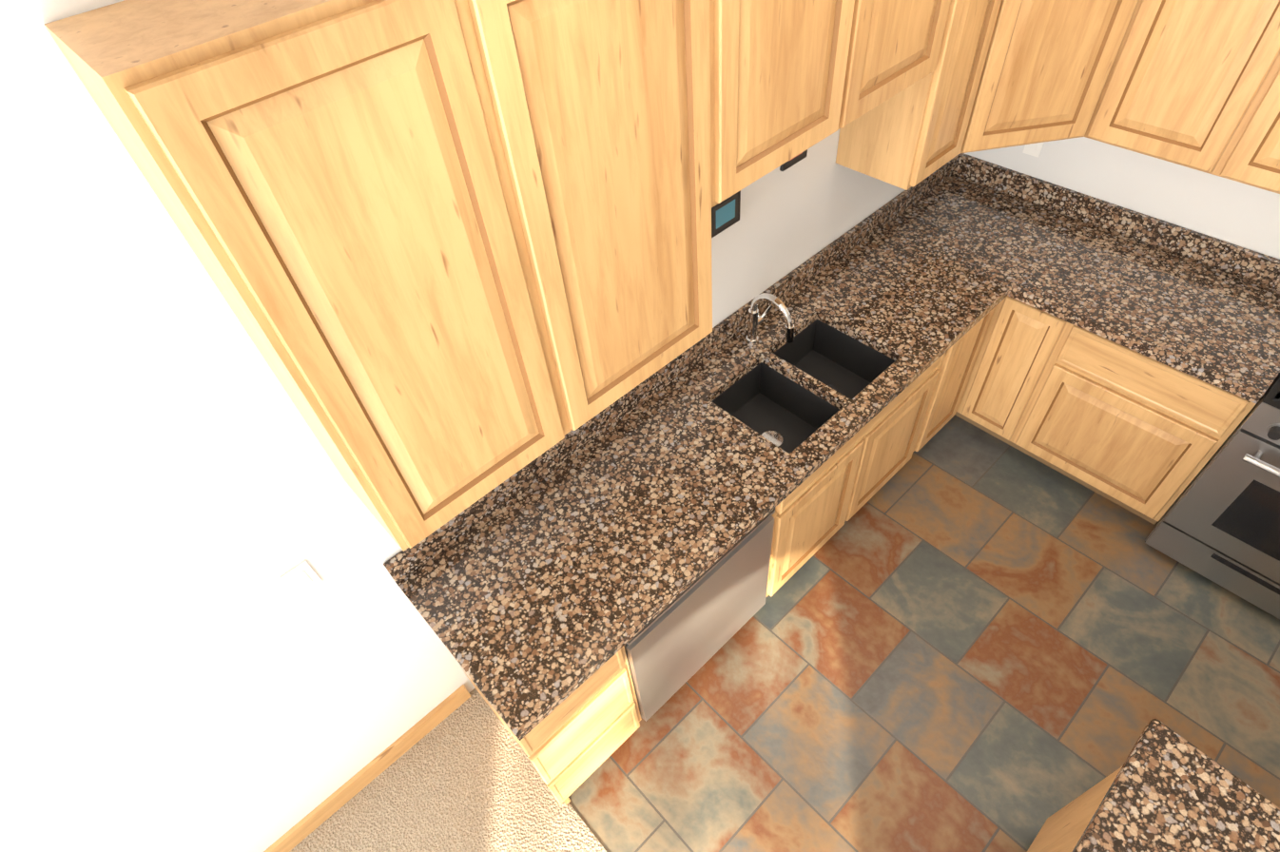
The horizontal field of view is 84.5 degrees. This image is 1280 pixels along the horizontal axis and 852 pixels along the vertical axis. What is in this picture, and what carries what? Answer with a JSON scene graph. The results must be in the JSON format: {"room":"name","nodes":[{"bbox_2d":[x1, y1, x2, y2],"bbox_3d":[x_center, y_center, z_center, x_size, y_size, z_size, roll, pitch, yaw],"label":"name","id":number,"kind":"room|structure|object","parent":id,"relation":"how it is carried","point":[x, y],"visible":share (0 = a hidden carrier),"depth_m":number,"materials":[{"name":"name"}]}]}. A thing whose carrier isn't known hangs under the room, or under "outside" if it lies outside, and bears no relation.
{"room":"kitchen","nodes":[
{"label":"kitchen","id":0,"kind":"room"},
{"bbox_2d":[289,688,606,851],"bbox_3d":[0.092,4.346,-0.062,4.880,0.056,7.500,-37,55,-24],"label":"floor carpet","id":1,"kind":"object","parent":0,"point":[465,777],"depth_m":2.60,"materials":[{"name":"beige carpet"}]},
{"bbox_2d":[0,0,905,851],"bbox_3d":[-1.524,-0.236,0.657,8.140,5.200,0.140,-37,55,-24],"label":"wall","id":2,"kind":"structure","parent":0,"point":[183,668],"depth_m":1.64,"materials":[{"name":"paint"}]},
{"bbox_2d":[279,560,323,599],"bbox_3d":[-0.922,0.421,1.923,0.072,0.116,0.008,-37,55,-24],"label":"light switch","id":3,"kind":"object","parent":2,"relation":"attached to","point":[301,579],"visible":1,"depth_m":1.92,"materials":[{"name":"white plastic"}]},
{"bbox_2d":[263,684,471,851],"bbox_3d":[-2.462,2.393,1.851,4.840,0.094,0.017,-37,55,-24],"label":"baseboard","id":4,"kind":"structure","parent":2,"relation":"attached to","point":[304,827],"depth_m":2.64,"materials":[{"name":"brown wood"}]},
{"bbox_2d":[711,190,740,238],"bbox_3d":[0.281,-0.713,2.361,0.150,0.120,0.014,-37,55,-24],"label":"picture","id":5,"kind":"object","parent":2,"relation":"attached to","point":[725,214],"visible":0.79,"depth_m":2.36,"materials":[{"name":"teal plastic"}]},
{"bbox_2d":[779,149,807,171],"bbox_3d":[0.538,-0.963,2.447,0.130,0.110,0.014,-37,55,-24],"label":"picture","id":6,"kind":"object","parent":2,"relation":"attached to","point":[792,161],"visible":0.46,"depth_m":2.47,"materials":[{"name":"black plastic"}]},
{"bbox_2d":[568,415,1279,851],"bbox_3d":[3.016,2.148,1.556,3.120,0.050,7.500,-37,55,-24],"label":"floor","id":7,"kind":"structure","parent":0,"point":[955,634],"depth_m":2.73,"materials":[{"name":"tile"}]},
{"bbox_2d":[459,646,641,804],"bbox_3d":[-0.366,0.845,2.468,0.405,0.874,0.613,-37,55,-24],"label":"base cabinet","id":8,"kind":"object","parent":7,"relation":"on","point":[568,746],"depth_m":2.26,"materials":[{"name":"brown wood"}]},
{"bbox_2d":[623,507,775,721],"bbox_3d":[0.043,0.555,2.680,0.674,0.871,0.594,-37,55,-24],"label":"dishwasher","id":9,"kind":"object","parent":7,"relation":"on","point":[673,647],"visible":0.21,"depth_m":2.46,"materials":[{"name":"silver metal"}]},
{"bbox_2d":[766,512,775,596],"bbox_3d":[0.032,0.546,2.688,0.685,0.874,0.613,-37,55,-24],"label":"base cabinet","id":10,"kind":"object","parent":7,"relation":"on","point":[769,571],"depth_m":2.67,"materials":[{"name":"brown wood"}]},
{"bbox_2d":[767,345,953,596],"bbox_3d":[0.701,0.043,3.057,1.145,0.874,0.615,-37,55,-24],"label":"base cabinet","id":11,"kind":"object","parent":7,"relation":"on","point":[816,510],"depth_m":2.84,"materials":[{"name":"brown wood"}]},
{"bbox_2d":[383,153,1098,740],"bbox_3d":[0.616,-0.177,2.695,3.150,0.320,0.660,-37,55,-24],"label":"countertop","id":12,"kind":"structure","parent":11,"relation":"on","point":[539,589],"depth_m":2.44,"materials":[{"name":"stone"}]},
{"bbox_2d":[744,292,794,349],"bbox_3d":[0.499,-0.385,2.622,0.104,0.281,0.217,-37,55,-24],"label":"faucet","id":13,"kind":"object","parent":12,"relation":"on","point":[755,320],"visible":1,"depth_m":2.60,"materials":[{"name":"silver metal"}]},
{"bbox_2d":[919,296,1007,449],"bbox_3d":[1.218,-0.336,3.334,0.380,0.874,0.635,-37,55,-24],"label":"base cabinet","id":14,"kind":"object","parent":7,"relation":"on","point":[967,357],"depth_m":3.15,"materials":[{"name":"brown wood"}]},
{"bbox_2d":[1027,766,1122,851],"bbox_3d":[1.583,1.819,1.389,0.984,0.874,1.848,-37,55,-24],"label":"kitchen island","id":15,"kind":"object","parent":7,"relation":"on","point":[1062,829],"visible":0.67,"depth_m":1.99,"materials":[{"name":"brown wood"}]},
{"bbox_2d":[1072,718,1279,851],"bbox_3d":[1.546,1.514,1.046,1.053,0.045,1.920,-37,55,-24],"label":"island countertop","id":16,"kind":"structure","parent":15,"relation":"on","point":[1170,790],"depth_m":1.61,"materials":[{"name":"stone"}]},
{"bbox_2d":[1028,331,1255,524],"bbox_3d":[2.159,-0.152,3.066,0.615,0.874,0.708,-37,55,-24],"label":"base cabinet","id":17,"kind":"object","parent":7,"relation":"on","point":[1134,433],"depth_m":2.83,"materials":[{"name":"brown wood"}]},
{"bbox_2d":[1014,198,1279,404],"bbox_3d":[2.044,-0.527,2.726,0.651,0.145,0.884,-37,55,-24],"label":"countertop","id":18,"kind":"structure","parent":17,"relation":"on","point":[1206,308],"depth_m":2.75,"materials":[{"name":"stone"}]},
{"bbox_2d":[1144,372,1279,619],"bbox_3d":[2.587,0.157,2.503,0.733,1.235,0.774,-37,55,-24],"label":"range","id":19,"kind":"object","parent":7,"relation":"on","point":[1218,523],"visible":1,"depth_m":2.66,"materials":[{"name":"silver metal"}]},
{"bbox_2d":[964,136,1279,259],"bbox_3d":[3.987,-0.481,0.254,0.140,5.200,7.500,-37,55,-24],"label":"wall","id":20,"kind":"structure","parent":0,"point":[1239,214],"depth_m":2.85,"materials":[{"name":"paint"}]},
{"bbox_2d":[1022,142,1044,157],"bbox_3d":[1.736,-1.247,3.099,0.008,0.116,0.072,-37,55,-24],"label":"light switch","id":21,"kind":"object","parent":20,"relation":"attached to","point":[1034,149],"visible":0.5,"depth_m":3.12,"materials":[{"name":"white plastic"}]},
{"bbox_2d":[942,0,1170,165],"bbox_3d":[1.391,-1.386,2.216,0.454,1.100,0.362,-37,55,-24],"label":"upper cabinet","id":22,"kind":"object","parent":20,"relation":"attached to","point":[1037,71],"depth_m":2.43,"materials":[{"name":"brown wood"}]}
]}

